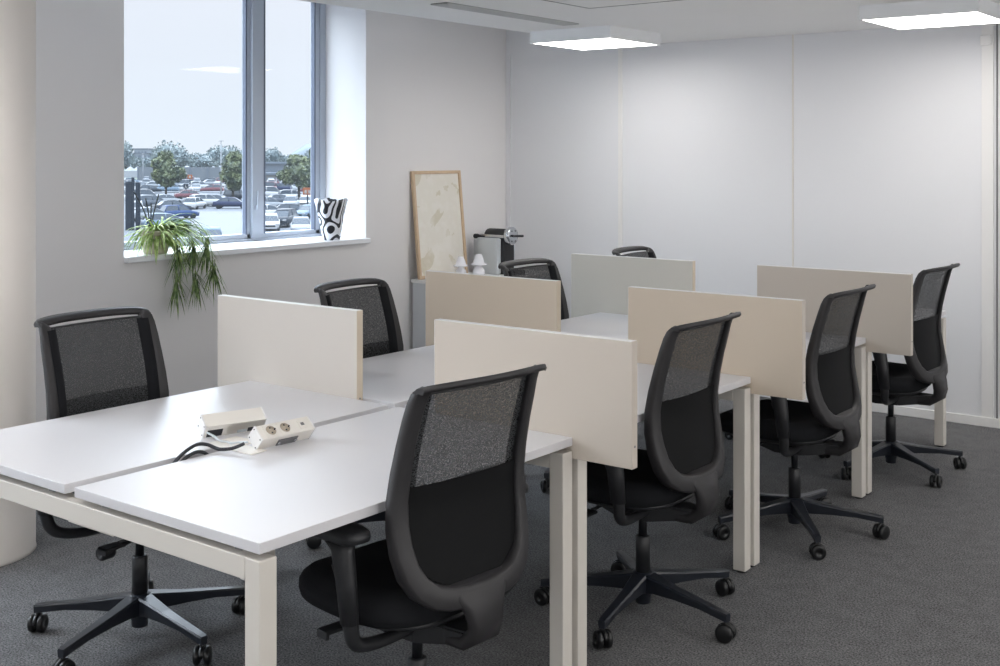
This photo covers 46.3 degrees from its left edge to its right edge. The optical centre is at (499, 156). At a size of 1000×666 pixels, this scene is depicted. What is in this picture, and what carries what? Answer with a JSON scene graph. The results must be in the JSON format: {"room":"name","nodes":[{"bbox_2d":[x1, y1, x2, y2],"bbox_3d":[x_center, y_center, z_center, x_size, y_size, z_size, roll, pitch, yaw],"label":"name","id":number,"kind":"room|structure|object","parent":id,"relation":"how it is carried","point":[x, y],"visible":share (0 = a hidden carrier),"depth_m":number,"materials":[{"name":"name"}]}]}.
{"room":"open-plan office","nodes":[
{"label":"open-plan office","id":0,"kind":"room"},
{"bbox_2d":[36,0,505,421],"bbox_3d":[-3.221,0.082,5.171,0.500,3.000,10.470,0,0,38],"label":"wall","id":1,"kind":"structure","parent":0,"point":[405,94],"depth_m":7.33,"materials":[{"name":"paint"}]},
{"bbox_2d":[124,0,325,250],"bbox_3d":[-1.775,-0.295,7.293,0.104,1.745,1.862,0,0,38],"label":"window","id":2,"kind":"structure","parent":1,"relation":"in","point":[253,11],"depth_m":7.54,"materials":[{"name":"metal"}]},
{"bbox_2d":[124,236,370,262],"bbox_3d":[-1.592,0.560,7.160,0.415,0.032,1.873,0,0,38],"label":"window sill","id":3,"kind":"structure","parent":1,"relation":"attached to","point":[316,241],"depth_m":7.13,"materials":[{"name":"paint"}]},
{"bbox_2d":[124,191,225,317],"bbox_3d":[-1.857,0.552,6.575,0.466,0.721,0.618,0,0,38],"label":"potted plant","id":4,"kind":"object","parent":3,"relation":"on","point":[157,239],"visible":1,"depth_m":6.53,"materials":[{"name":"green plant"}]},
{"bbox_2d":[314,197,347,239],"bbox_3d":[-1.093,0.408,7.612,0.196,0.272,0.238,0,0,38],"label":"patterned vase","id":5,"kind":"object","parent":3,"relation":"on","point":[331,210],"visible":1,"depth_m":7.55,"materials":[{"name":"ceramic"}]},
{"bbox_2d":[0,396,999,665],"bbox_3d":[0.064,1.632,2.643,8.790,0.100,10.470,0,0,38],"label":"floor","id":6,"kind":"structure","parent":0,"point":[927,593],"depth_m":4.29,"materials":[{"name":"carpet"}]},
{"bbox_2d":[0,0,36,566],"bbox_3d":[-2.121,0.102,4.671,0.506,2.960,0.506,0,0,38],"label":"column","id":7,"kind":"structure","parent":6,"relation":"on","point":[17,17],"depth_m":4.57,"materials":[{"name":"paint"}]},
{"bbox_2d":[27,307,244,665],"bbox_3d":[-1.174,1.058,3.846,0.714,1.050,0.724,0,0,36],"label":"office chair","id":8,"kind":"object","parent":6,"relation":"on","point":[89,366],"visible":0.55,"depth_m":3.90,"materials":[{"name":"fabric"}]},
{"bbox_2d":[0,381,571,665],"bbox_3d":[-0.730,1.177,3.470,1.457,0.810,1.213,0,0,38],"label":"desk","id":9,"kind":"object","parent":6,"relation":"on","point":[222,511],"depth_m":3.19,"materials":[{"name":"laminate"}]},
{"bbox_2d":[172,442,244,462],"bbox_3d":[-0.842,0.853,3.304,0.231,0.081,0.079,0,0,-29],"label":"power cable","id":10,"kind":"object","parent":9,"relation":"attached to","point":[189,448],"visible":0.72,"depth_m":3.32,"materials":[{"name":"rubber"}]},
{"bbox_2d":[210,436,266,454],"bbox_3d":[-0.746,0.840,3.402,0.200,0.003,0.115,0,0,38],"label":"cover","id":11,"kind":"object","parent":9,"relation":"on","point":[245,449],"visible":0.56,"depth_m":3.39,"materials":[{"name":"white plastic"}]},
{"bbox_2d":[206,432,247,443],"bbox_3d":[-0.797,0.825,3.407,0.177,0.021,0.017,0,0,38],"label":"lead","id":12,"kind":"object","parent":11,"relation":"on","point":[208,433],"visible":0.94,"depth_m":3.41,"materials":[{"name":"white plastic"}]},
{"bbox_2d":[262,423,279,437],"bbox_3d":[-0.660,0.790,3.371,0.033,0.029,0.043,0,0,43],"label":"socket","id":13,"kind":"object","parent":9,"relation":"attached to","point":[272,430],"depth_m":3.37,"materials":[{"name":"plastic"}]},
{"bbox_2d":[276,421,293,434],"bbox_3d":[-0.626,0.790,3.408,0.033,0.029,0.043,0,0,43],"label":"socket","id":14,"kind":"object","parent":9,"relation":"attached to","point":[283,427],"depth_m":3.41,"materials":[{"name":"plastic"}]},
{"bbox_2d":[218,294,362,399],"bbox_3d":[-0.783,0.721,4.295,0.751,0.370,0.088,0,0,38],"label":"divider","id":15,"kind":"object","parent":9,"relation":"attached to","point":[309,347],"visible":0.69,"depth_m":4.26,"materials":[{"name":"fabric"}]},
{"bbox_2d":[434,319,636,469],"bbox_3d":[0.093,0.721,3.622,0.756,0.370,0.088,0,0,38],"label":"divider","id":16,"kind":"object","parent":9,"relation":"attached to","point":[586,393],"visible":0.76,"depth_m":3.52,"materials":[{"name":"laminate"}]},
{"bbox_2d":[306,278,403,548],"bbox_3d":[-0.409,1.058,4.881,0.730,1.050,0.707,0,0,33],"label":"office chair","id":17,"kind":"object","parent":6,"relation":"on","point":[382,334],"visible":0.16,"depth_m":5.04,"materials":[{"name":"black plastic"}]},
{"bbox_2d":[298,364,546,665],"bbox_3d":[-0.243,1.058,3.078,0.726,1.050,0.703,0,0,44],"label":"office chair","id":18,"kind":"object","parent":6,"relation":"on","point":[456,542],"visible":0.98,"depth_m":2.90,"materials":[{"name":"black plastic"}]},
{"bbox_2d":[411,272,503,348],"bbox_3d":[-0.086,1.218,8.393,0.520,0.728,1.080,0,0,38],"label":"storage cabinet","id":19,"kind":"object","parent":6,"relation":"on","point":[418,285],"visible":0.06,"depth_m":8.09,"materials":[{"name":"metal"}]},
{"bbox_2d":[410,170,467,279],"bbox_3d":[-0.428,0.478,8.309,0.094,0.750,0.524,0,0,38],"label":"framed picture","id":20,"kind":"object","parent":19,"relation":"on","point":[437,199],"visible":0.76,"depth_m":8.30,"materials":[{"name":"paper"}]},
{"bbox_2d":[454,256,467,272],"bbox_3d":[-0.276,0.779,8.236,0.104,0.149,0.104,0,0,38],"label":"ornament","id":21,"kind":"object","parent":19,"relation":"on","point":[460,263],"visible":0.78,"depth_m":8.21,"materials":[{"name":"white ceramic"}]},
{"bbox_2d":[471,254,486,274],"bbox_3d":[-0.149,0.772,8.252,0.114,0.164,0.114,0,0,38],"label":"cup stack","id":22,"kind":"object","parent":19,"relation":"on","point":[478,261],"visible":0.82,"depth_m":8.22,"materials":[{"name":"white ceramic"}]},
{"bbox_2d":[473,227,523,274],"bbox_3d":[0.012,0.682,8.519,0.411,0.343,0.220,0,0,38],"label":"coffee machine","id":23,"kind":"object","parent":19,"relation":"on","point":[496,246],"visible":0.89,"depth_m":8.45,"materials":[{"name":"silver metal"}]},
{"bbox_2d":[266,345,750,665],"bbox_3d":[0.019,1.212,4.444,1.457,0.740,1.183,0,0,38],"label":"desk","id":24,"kind":"object","parent":6,"relation":"on","point":[390,379],"visible":0.24,"depth_m":4.41,"materials":[{"name":"laminate"}]},
{"bbox_2d":[628,286,804,399],"bbox_3d":[0.833,0.721,4.583,0.756,0.370,0.088,0,0,38],"label":"divider","id":25,"kind":"object","parent":24,"relation":"attached to","point":[765,344],"visible":0.77,"depth_m":4.48,"materials":[{"name":"laminate"}]},
{"bbox_2d":[498,258,568,492],"bbox_3d":[0.357,1.058,5.823,0.718,1.050,0.752,0,0,38],"label":"office chair","id":26,"kind":"object","parent":6,"relation":"on","point":[549,271],"visible":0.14,"depth_m":6.04,"materials":[{"name":"black plastic"}]},
{"bbox_2d":[533,312,740,649],"bbox_3d":[0.499,1.058,4.045,0.717,1.050,0.719,0,0,38],"label":"office chair","id":27,"kind":"object","parent":6,"relation":"on","point":[684,456],"visible":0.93,"depth_m":3.92,"materials":[{"name":"black plastic"}]},
{"bbox_2d":[612,246,732,439],"bbox_3d":[1.004,1.058,6.694,0.717,1.050,0.713,0,0,34],"label":"office chair","id":28,"kind":"object","parent":6,"relation":"on","point":[649,253],"visible":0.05,"depth_m":6.87,"materials":[{"name":"black plastic"}]},
{"bbox_2d":[561,312,865,566],"bbox_3d":[0.759,1.212,5.405,1.457,0.740,1.183,0,0,38],"label":"desk","id":29,"kind":"object","parent":6,"relation":"on","point":[602,324],"visible":0.29,"depth_m":5.40,"materials":[{"name":"laminate"}]},
{"bbox_2d":[425,270,560,345],"bbox_3d":[-0.043,0.721,5.257,0.751,0.370,0.088,0,0,38],"label":"divider","id":30,"kind":"object","parent":29,"relation":"attached to","point":[531,303],"visible":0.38,"depth_m":5.24,"materials":[{"name":"fabric"}]},
{"bbox_2d":[757,265,912,355],"bbox_3d":[1.572,0.721,5.544,0.756,0.370,0.088,0,0,38],"label":"divider","id":31,"kind":"object","parent":29,"relation":"attached to","point":[886,318],"visible":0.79,"depth_m":5.43,"materials":[{"name":"laminate"}]},
{"bbox_2d":[712,284,889,559],"bbox_3d":[1.263,1.058,4.976,0.716,1.050,0.709,0,0,38],"label":"office chair","id":32,"kind":"object","parent":6,"relation":"on","point":[792,428],"visible":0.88,"depth_m":4.81,"materials":[{"name":"black plastic"}]},
{"bbox_2d":[712,292,945,494],"bbox_3d":[1.499,1.212,6.366,1.457,0.740,1.183,0,0,38],"label":"desk","id":33,"kind":"object","parent":6,"relation":"on","point":[939,407],"visible":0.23,"depth_m":5.49,"materials":[{"name":"metal"}]},
{"bbox_2d":[571,253,694,317],"bbox_3d":[0.697,0.721,6.218,0.751,0.370,0.088,0,0,38],"label":"divider","id":34,"kind":"object","parent":33,"relation":"attached to","point":[599,283],"visible":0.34,"depth_m":6.26,"materials":[{"name":"grey laminate"}]},
{"bbox_2d":[818,263,966,487],"bbox_3d":[1.949,1.058,5.943,0.702,1.050,0.732,0,0,40],"label":"office chair","id":35,"kind":"object","parent":6,"relation":"on","point":[897,384],"visible":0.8,"depth_m":5.77,"materials":[{"name":"black plastic"}]},
{"bbox_2d":[300,0,999,42],"bbox_3d":[-0.016,-1.128,2.704,8.590,0.680,10.070,0,0,38],"label":"ceiling","id":36,"kind":"structure","parent":0,"point":[682,20],"depth_m":6.51,"materials":[{"name":"paint"}]},
{"bbox_2d":[431,2,578,25],"bbox_3d":[0.055,-0.784,6.499,0.112,0.007,1.210,0,0,38],"label":"ceiling vent","id":37,"kind":"object","parent":36,"relation":"in","point":[444,4],"visible":1,"depth_m":6.43,"materials":[{"name":"metal"}]},
{"bbox_2d":[530,25,659,49],"bbox_3d":[0.610,-0.750,7.460,0.600,0.076,0.600,0,0,38],"label":"ceiling light","id":38,"kind":"object","parent":36,"relation":"attached to","point":[608,36],"visible":1,"depth_m":7.29,"materials":[{"name":"plastic"}]},
{"bbox_2d":[535,38,652,49],"bbox_3d":[0.610,-0.715,7.460,0.574,0.005,0.574,0,0,38],"label":"diffuser","id":39,"kind":"object","parent":38,"relation":"attached to","point":[570,43],"depth_m":7.40,"materials":[{"name":"plastic"}]},
{"bbox_2d":[544,0,679,8],"bbox_3d":[0.672,-0.787,3.987,3.065,0.002,3.341,0,0,38],"label":"trim","id":40,"kind":"structure","parent":36,"relation":"attached to","point":[544,0],"depth_m":6.05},
{"bbox_2d":[859,0,999,29],"bbox_3d":[2.299,-0.750,6.178,0.600,0.076,0.600,0,0,38],"label":"ceiling light","id":41,"kind":"object","parent":36,"relation":"attached to","point":[925,13],"visible":1,"depth_m":6.02,"materials":[{"name":"plastic"}]},
{"bbox_2d":[865,12,999,28],"bbox_3d":[2.299,-0.715,6.178,0.574,0.005,0.574,0,0,38],"label":"diffuser","id":42,"kind":"object","parent":41,"relation":"attached to","point":[895,20],"depth_m":6.11,"materials":[{"name":"plastic"}]},
{"bbox_2d":[506,23,999,418],"bbox_3d":[3.180,0.082,6.693,8.790,3.000,0.150,0,0,38],"label":"wall","id":43,"kind":"structure","parent":0,"point":[888,121],"depth_m":7.66,"materials":[{"name":"paint"}]},
{"bbox_2d":[506,54,510,227],"bbox_3d":[0.064,0.370,8.991,0.043,2.313,0.010,0,0,38],"label":"trim","id":44,"kind":"structure","parent":43,"relation":"attached to","point":[508,56],"depth_m":8.98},
{"bbox_2d":[618,48,621,254],"bbox_3d":[0.861,0.370,8.376,0.030,2.313,0.012,0,0,38],"label":"trim","id":45,"kind":"structure","parent":43,"relation":"attached to","point":[619,49],"depth_m":8.37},
{"bbox_2d":[792,35,793,266],"bbox_3d":[1.897,0.370,7.582,0.010,2.313,0.006,0,0,38],"label":"trim","id":46,"kind":"structure","parent":43,"relation":"attached to","point":[792,35],"depth_m":7.58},
{"bbox_2d":[760,394,999,428],"bbox_3d":[3.249,1.555,6.536,8.090,0.055,0.014,0,0,38],"label":"baseboard","id":47,"kind":"structure","parent":43,"relation":"attached to","point":[898,410],"depth_m":7.03,"materials":[{"name":"paint"}]},
{"bbox_2d":[980,35,990,45],"bbox_3d":[2.837,-0.678,6.837,0.060,0.060,0.019,0,0,38],"label":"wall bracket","id":48,"kind":"object","parent":43,"relation":"attached to","point":[984,39],"visible":1,"depth_m":6.83,"materials":[{"name":"plastic"}]},
{"bbox_2d":[982,24,993,417],"bbox_3d":[2.852,0.370,6.845,0.067,2.313,0.010,0,0,38],"label":"trim","id":49,"kind":"structure","parent":43,"relation":"attached to","point":[987,29],"depth_m":6.84,"materials":[{"name":"paint"}]},
{"bbox_2d":[996,23,997,418],"bbox_3d":[2.893,0.370,6.813,0.008,2.313,0.010,0,0,38],"label":"trim","id":50,"kind":"structure","parent":43,"relation":"attached to","point":[996,23],"depth_m":6.81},
{"label":"outside","id":51,"kind":"structure","parent":0,"visible":0},
{"bbox_2d":[190,213,241,236],"bbox_3d":[-27.195,6.552,116.109,38.242,0.001,30.970,0,0,38],"label":"lane","id":52,"kind":"structure","parent":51,"point":[229,223],"depth_m":117.37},
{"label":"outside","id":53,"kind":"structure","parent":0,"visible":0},
{"label":"grass verge","id":54,"kind":"object","parent":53,"visible":0},
{"bbox_2d":[124,140,135,169],"bbox_3d":[-137.385,0.357,430.077,7.273,12.451,5.732,0,0,-18],"label":"tree","id":55,"kind":"object","parent":54,"relation":"on","point":[129,157],"visible":0.64,"depth_m":429.33,"materials":[{"name":"green plant"}]},
{"bbox_2d":[124,166,137,176],"bbox_3d":[-113.322,4.882,362.500,4.613,3.400,5.000,0,0,0],"label":"marquee tent","id":56,"kind":"object","parent":54,"relation":"on","point":[129,172],"visible":0.67,"depth_m":360.03,"materials":[{"name":"fabric"}]},
{"bbox_2d":[124,157,145,167],"bbox_3d":[-155.583,3.364,498.013,9.615,6.436,7.009,0,0,-17],"label":"tree","id":57,"kind":"object","parent":54,"relation":"on","point":[139,163],"visible":0.37,"depth_m":496.81,"materials":[{"name":"green plant"}]},
{"bbox_2d":[133,153,151,158],"bbox_3d":[-186.547,2.382,620.000,16.832,8.400,21.200,0,0,0],"label":"building","id":58,"kind":"structure","parent":54,"relation":"on","point":[137,155],"depth_m":610.05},
{"bbox_2d":[133,148,152,152],"bbox_3d":[-227.251,0.832,750.000,9.418,11.500,21.200,0,0,0],"label":"building","id":59,"kind":"structure","parent":54,"relation":"on","point":[136,150],"depth_m":740.00,"materials":[{"name":"white"}]},
{"bbox_2d":[140,157,150,166],"bbox_3d":[-156.084,3.464,516.203,9.674,6.236,7.503,0,0,-17],"label":"tree","id":60,"kind":"object","parent":54,"relation":"on","point":[146,161],"visible":0.42,"depth_m":514.21,"materials":[{"name":"green plant"}]},
{"bbox_2d":[149,140,181,166],"bbox_3d":[-125.752,0.155,440.092,12.097,12.854,9.750,0,0,-16],"label":"tree","id":61,"kind":"object","parent":54,"relation":"on","point":[165,146],"visible":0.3,"depth_m":438.76,"materials":[{"name":"green plant"}]},
{"bbox_2d":[162,140,190,166],"bbox_3d":[-133.781,0.088,477.821,14.697,12.990,10.968,0,0,-16],"label":"tree","id":62,"kind":"object","parent":54,"relation":"on","point":[185,159],"visible":0.3,"depth_m":477.43,"materials":[{"name":"green plant"}]},
{"bbox_2d":[189,153,219,166],"bbox_3d":[-110.995,2.658,440.052,11.832,7.848,9.913,0,0,-14],"label":"tree","id":63,"kind":"object","parent":54,"relation":"on","point":[200,160],"visible":0.78,"depth_m":437.90,"materials":[{"name":"green plant"}]},
{"bbox_2d":[206,147,225,165],"bbox_3d":[-116.603,1.310,478.074,10.152,10.545,7.918,0,0,-14],"label":"tree","id":64,"kind":"object","parent":54,"relation":"on","point":[211,151],"visible":0.3,"depth_m":476.26,"materials":[{"name":"green plant"}]},
{"bbox_2d":[213,145,231,160],"bbox_3d":[-115.492,0.518,485.944,12.713,12.129,9.011,0,0,-13],"label":"tree","id":65,"kind":"object","parent":54,"relation":"on","point":[225,152],"visible":0.1,"depth_m":484.12,"materials":[{"name":"green plant"}]},
{"bbox_2d":[265,147,284,161],"bbox_3d":[-85.239,1.487,439.962,9.042,10.191,7.389,0,0,-11],"label":"tree","id":66,"kind":"object","parent":54,"relation":"on","point":[273,155],"visible":0.61,"depth_m":438.33,"materials":[{"name":"green plant"}]},
{"bbox_2d":[265,162,286,171],"bbox_3d":[-62.743,4.132,330.000,7.863,4.900,11.200,0,0,0],"label":"building","id":67,"kind":"structure","parent":54,"relation":"on","point":[269,166],"depth_m":325.02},
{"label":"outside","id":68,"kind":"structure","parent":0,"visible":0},
{"bbox_2d":[124,180,310,240],"bbox_3d":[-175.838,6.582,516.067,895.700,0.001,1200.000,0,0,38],"label":"ground","id":69,"kind":"structure","parent":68,"point":[209,209],"depth_m":141.75,"materials":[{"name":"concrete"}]},
{"bbox_2d":[125,182,131,229],"bbox_3d":[-32.960,4.432,104.000,0.620,4.300,0.400,0,0,-18],"label":"pylon slab","id":70,"kind":"object","parent":69,"relation":"on","point":[128,185],"visible":1,"depth_m":103.81,"materials":[{"name":"metal"}]},
{"bbox_2d":[132,177,133,229],"bbox_3d":[-32.604,4.232,104.000,0.250,4.700,0.400,0,0,-17],"label":"pylon slab","id":71,"kind":"object","parent":69,"relation":"on","point":[132,177],"visible":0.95,"depth_m":103.81,"materials":[{"name":"metal"}]},
{"bbox_2d":[136,182,139,229],"bbox_3d":[-32.160,4.457,104.000,0.420,4.250,0.400,0,0,-17],"label":"pylon slab","id":72,"kind":"object","parent":69,"relation":"on","point":[137,183],"visible":0.76,"depth_m":103.81,"materials":[{"name":"metal"}]},
{"bbox_2d":[124,189,155,200],"bbox_3d":[-50.473,5.601,164.993,4.870,1.947,1.920,0,0,-27],"label":"parked car","id":73,"kind":"object","parent":69,"relation":"on","point":[142,191],"visible":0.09,"depth_m":164.51,"materials":[{"name":"white paint"}]},
{"bbox_2d":[134,195,162,206],"bbox_3d":[-43.989,5.746,148.007,1.840,1.657,4.520,0,0,43],"label":"parked car","id":74,"kind":"object","parent":69,"relation":"on","point":[152,199],"visible":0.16,"depth_m":146.89,"materials":[{"name":"grey paint"}]},
{"bbox_2d":[140,185,161,191],"bbox_3d":[-62.120,5.705,207.358,4.150,1.195,1.760,0,0,-37],"label":"parked car","id":75,"kind":"object","parent":69,"relation":"on","point":[150,187],"visible":0.7,"depth_m":206.77,"materials":[{"name":"paint"}]},
{"bbox_2d":[134,207,174,221],"bbox_3d":[-35.292,5.861,117.991,4.570,1.427,1.760,0,0,-37],"label":"parked car","id":76,"kind":"object","parent":69,"relation":"on","point":[157,210],"visible":0.19,"depth_m":117.06,"materials":[{"name":"silver paint"}]},
{"bbox_2d":[141,213,191,227],"bbox_3d":[-29.929,5.841,105.021,4.170,1.467,1.760,0,0,-36],"label":"parked car","id":77,"kind":"object","parent":69,"relation":"on","point":[157,216],"visible":0.36,"depth_m":104.19,"materials":[{"name":"paint"}]},
{"bbox_2d":[156,183,179,190],"bbox_3d":[-60.221,5.610,211.246,4.500,1.385,1.840,0,0,-6],"label":"parked car","id":78,"kind":"object","parent":69,"relation":"on","point":[176,187],"visible":0.59,"depth_m":210.47,"materials":[{"name":"paint"}]},
{"bbox_2d":[150,150,187,193],"bbox_3d":[-50.380,2.772,178.130,5.503,7.621,4.394,0,0,-16],"label":"tree","id":79,"kind":"object","parent":69,"relation":"on","point":[164,173],"visible":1,"depth_m":177.14,"materials":[{"name":"green plant"}]},
{"bbox_2d":[156,194,183,202],"bbox_3d":[-45.091,5.861,157.990,4.570,1.427,1.760,0,0,-41],"label":"parked car","id":80,"kind":"object","parent":69,"relation":"on","point":[163,196],"visible":0.4,"depth_m":157.52,"materials":[{"name":"silver paint"}]},
{"bbox_2d":[152,200,192,209],"bbox_3d":[-38.397,5.861,136.990,4.570,1.427,1.760,0,0,-41],"label":"parked car","id":81,"kind":"object","parent":69,"relation":"on","point":[163,202],"visible":0.35,"depth_m":136.25,"materials":[{"name":"paint"}]},
{"bbox_2d":[137,167,219,179],"bbox_3d":[-84.074,4.707,317.915,28.803,3.750,0.471,0,0,0],"label":"wall","id":82,"kind":"structure","parent":69,"relation":"on","point":[202,173],"depth_m":317.88,"materials":[{"name":"concrete"}]},
{"bbox_2d":[159,205,199,218],"bbox_3d":[-33.725,5.841,122.724,4.170,1.467,1.760,0,0,-43],"label":"parked car","id":83,"kind":"object","parent":69,"relation":"on","point":[172,209],"visible":0.73,"depth_m":122.02,"materials":[{"name":"blue paint"}]},
{"bbox_2d":[175,179,193,184],"bbox_3d":[-61.981,5.465,231.853,4.850,1.675,1.920,0,0,-25],"label":"parked car","id":84,"kind":"object","parent":69,"relation":"on","point":[183,181],"visible":0.31,"depth_m":231.04,"materials":[{"name":"silver paint"}]},
{"bbox_2d":[174,190,198,198],"bbox_3d":[-47.150,5.861,177.994,4.570,1.427,1.760,0,0,-25],"label":"parked car","id":85,"kind":"object","parent":69,"relation":"on","point":[182,194],"visible":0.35,"depth_m":177.01,"materials":[{"name":"red paint"}]},
{"bbox_2d":[183,197,206,208],"bbox_3d":[-38.036,5.841,146.035,1.760,1.467,4.170,0,0,5],"label":"parked car","id":86,"kind":"object","parent":69,"relation":"on","point":[197,202],"visible":0.82,"depth_m":144.44,"materials":[{"name":"white paint"}]},
{"bbox_2d":[189,181,207,187],"bbox_3d":[-58.722,5.610,229.121,4.500,1.385,1.840,0,0,-34],"label":"parked car","id":87,"kind":"object","parent":69,"relation":"on","point":[202,184],"visible":0.6,"depth_m":228.35,"materials":[{"name":"white paint"}]},
{"bbox_2d":[189,194,218,204],"bbox_3d":[-38.166,5.746,152.006,4.520,1.657,1.840,0,0,-39],"label":"parked car","id":88,"kind":"object","parent":69,"relation":"on","point":[207,198],"visible":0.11,"depth_m":151.26,"materials":[{"name":"white paint"}]},
{"bbox_2d":[203,179,216,184],"bbox_3d":[-63.803,5.725,258.578,4.550,1.155,1.760,0,0,-34],"label":"parked car","id":89,"kind":"object","parent":69,"relation":"on","point":[208,181],"visible":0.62,"depth_m":257.74,"materials":[{"name":"silver paint"}]},
{"bbox_2d":[199,226,222,235],"bbox_3d":[-20.729,5.841,83.966,1.760,1.467,4.170,0,0,-14],"label":"parked car","id":90,"kind":"object","parent":69,"relation":"on","point":[216,230],"visible":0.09,"depth_m":83.45,"materials":[{"name":"paint"}]},
{"bbox_2d":[200,184,223,190],"bbox_3d":[-52.150,5.705,212.065,4.150,1.195,1.760,0,0,-4],"label":"parked car","id":91,"kind":"object","parent":69,"relation":"on","point":[213,187],"visible":0.84,"depth_m":211.29,"materials":[{"name":"red paint"}]},
{"bbox_2d":[220,140,222,194],"bbox_3d":[-45.283,2.022,190.000,1.000,9.120,0.260,0,0,38],"label":"street light","id":92,"kind":"object","parent":69,"relation":"on","point":[220,140],"visible":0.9,"depth_m":189.96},
{"bbox_2d":[212,197,241,208],"bbox_3d":[-33.668,5.861,146.999,4.570,1.427,1.760,0,0,-3],"label":"parked car","id":93,"kind":"object","parent":69,"relation":"on","point":[226,201],"visible":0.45,"depth_m":146.18,"materials":[{"name":"blue paint"}]},
{"bbox_2d":[218,150,241,196],"bbox_3d":[-39.140,2.812,172.000,4.363,7.541,3.645,0,0,-13],"label":"tree","id":94,"kind":"object","parent":69,"relation":"on","point":[231,172],"visible":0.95,"depth_m":171.15,"materials":[{"name":"green plant"}]},
{"bbox_2d":[223,189,241,198],"bbox_3d":[-39.311,5.746,175.009,1.840,1.657,4.520,0,0,27],"label":"parked car","id":95,"kind":"object","parent":69,"relation":"on","point":[238,194],"visible":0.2,"depth_m":173.51,"materials":[{"name":"paint"}]},
{"bbox_2d":[265,182,276,187],"bbox_3d":[-42.885,5.465,211.501,4.850,1.675,1.920,0,0,-1],"label":"parked car","id":96,"kind":"object","parent":69,"relation":"on","point":[274,184],"visible":0.3,"depth_m":210.88,"materials":[{"name":"silver paint"}]},
{"bbox_2d":[266,172,276,181],"bbox_3d":[-54.412,5.332,289.000,8.260,2.500,9.200,0,0,0],"label":"building","id":97,"kind":"structure","parent":69,"relation":"on","point":[268,174],"depth_m":285.02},
{"bbox_2d":[265,204,278,212],"bbox_3d":[-24.543,5.841,124.015,4.170,1.467,1.760,0,0,-26],"label":"parked car","id":98,"kind":"object","parent":69,"relation":"on","point":[268,208],"visible":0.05,"depth_m":123.39,"materials":[{"name":"white paint"}]},
{"bbox_2d":[265,186,278,196],"bbox_3d":[-35.588,5.601,179.495,4.870,1.947,1.920,0,0,-21],"label":"parked car","id":99,"kind":"object","parent":69,"relation":"on","point":[269,190],"visible":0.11,"depth_m":178.88,"materials":[{"name":"white paint"}]},
{"bbox_2d":[265,213,279,230],"bbox_3d":[-20.427,5.841,103.966,1.760,1.467,4.170,0,0,-11],"label":"parked car","id":100,"kind":"object","parent":69,"relation":"on","point":[272,220],"visible":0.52,"depth_m":102.81,"materials":[{"name":"white paint"}]},
{"bbox_2d":[265,197,282,205],"bbox_3d":[-28.133,5.746,142.004,4.520,1.657,1.840,0,0,-26],"label":"parked car","id":101,"kind":"object","parent":69,"relation":"on","point":[268,200],"visible":0.12,"depth_m":141.44,"materials":[{"name":"silver paint"}]},
{"bbox_2d":[267,194,285,201],"bbox_3d":[-29.839,5.861,157.990,4.570,1.427,1.760,0,0,-41],"label":"parked car","id":102,"kind":"object","parent":69,"relation":"on","point":[279,197],"visible":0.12,"depth_m":157.25,"materials":[{"name":"grey paint"}]},
{"bbox_2d":[277,183,291,189],"bbox_3d":[-40.423,5.610,214.013,4.500,1.385,1.840,0,0,-1],"label":"parked car","id":103,"kind":"object","parent":69,"relation":"on","point":[280,186],"visible":0.47,"depth_m":213.21,"materials":[{"name":"blue paint"}]},
{"bbox_2d":[275,208,298,226],"bbox_3d":[-20.187,5.746,109.390,1.840,1.657,4.520,0,0,5],"label":"parked car","id":104,"kind":"object","parent":69,"relation":"on","point":[286,215],"visible":0.59,"depth_m":108.60,"materials":[{"name":"paint"}]},
{"bbox_2d":[276,203,299,210],"bbox_3d":[-22.777,5.861,127.495,4.570,1.427,1.760,0,0,-20],"label":"parked car","id":105,"kind":"object","parent":69,"relation":"on","point":[283,205],"visible":0.13,"depth_m":126.85,"materials":[{"name":"paint"}]},
{"bbox_2d":[278,190,302,196],"bbox_3d":[-30.405,5.746,172.003,4.520,1.657,1.840,0,0,-20],"label":"parked car","id":106,"kind":"object","parent":69,"relation":"on","point":[283,192],"visible":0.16,"depth_m":171.15,"materials":[{"name":"white paint"}]},
{"bbox_2d":[283,195,299,204],"bbox_3d":[-26.190,5.746,146.690,1.840,1.657,4.520,0,0,-5],"label":"parked car","id":107,"kind":"object","parent":69,"relation":"on","point":[293,199],"visible":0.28,"depth_m":145.86,"materials":[{"name":"silver paint"}]},
{"bbox_2d":[275,154,310,198],"bbox_3d":[-28.485,3.113,164.948,6.374,6.938,4.499,0,0,-10],"label":"tree","id":108,"kind":"object","parent":69,"relation":"on","point":[297,169],"visible":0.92,"depth_m":164.11,"materials":[{"name":"green plant"}]},
{"bbox_2d":[290,217,310,229],"bbox_3d":[-16.832,5.861,99.015,1.760,1.427,4.570,0,0,-10],"label":"parked car","id":109,"kind":"object","parent":69,"relation":"on","point":[298,223],"visible":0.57,"depth_m":97.89,"materials":[{"name":"silver paint"}]},
{"bbox_2d":[297,204,310,218],"bbox_3d":[-20.226,5.861,124.014,1.760,1.427,4.570,0,0,21],"label":"parked car","id":110,"kind":"object","parent":69,"relation":"on","point":[304,210],"visible":0.41,"depth_m":122.66,"materials":[{"name":"paint"}]},
{"bbox_2d":[299,195,310,205],"bbox_3d":[-25.206,5.841,152.065,1.760,1.467,4.170,0,0,1],"label":"parked car","id":111,"kind":"object","parent":69,"relation":"on","point":[303,199],"visible":0.48,"depth_m":151.11,"materials":[{"name":"white paint"}]},
{"bbox_2d":[303,188,310,203],"bbox_3d":[-21.868,5.082,132.985,1.050,3.000,0.270,0,0,-9],"label":"sign","id":112,"kind":"object","parent":69,"relation":"on","point":[306,191],"visible":0.59,"depth_m":132.87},
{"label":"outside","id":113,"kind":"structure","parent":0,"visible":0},
{"bbox_2d":[291,144,310,154],"bbox_3d":[-144.504,-1.843,875.929,90.338,16.850,75.626,0,0,38],"label":"hill","id":114,"kind":"structure","parent":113,"point":[303,149],"depth_m":870.12,"materials":[{"name":"white"}]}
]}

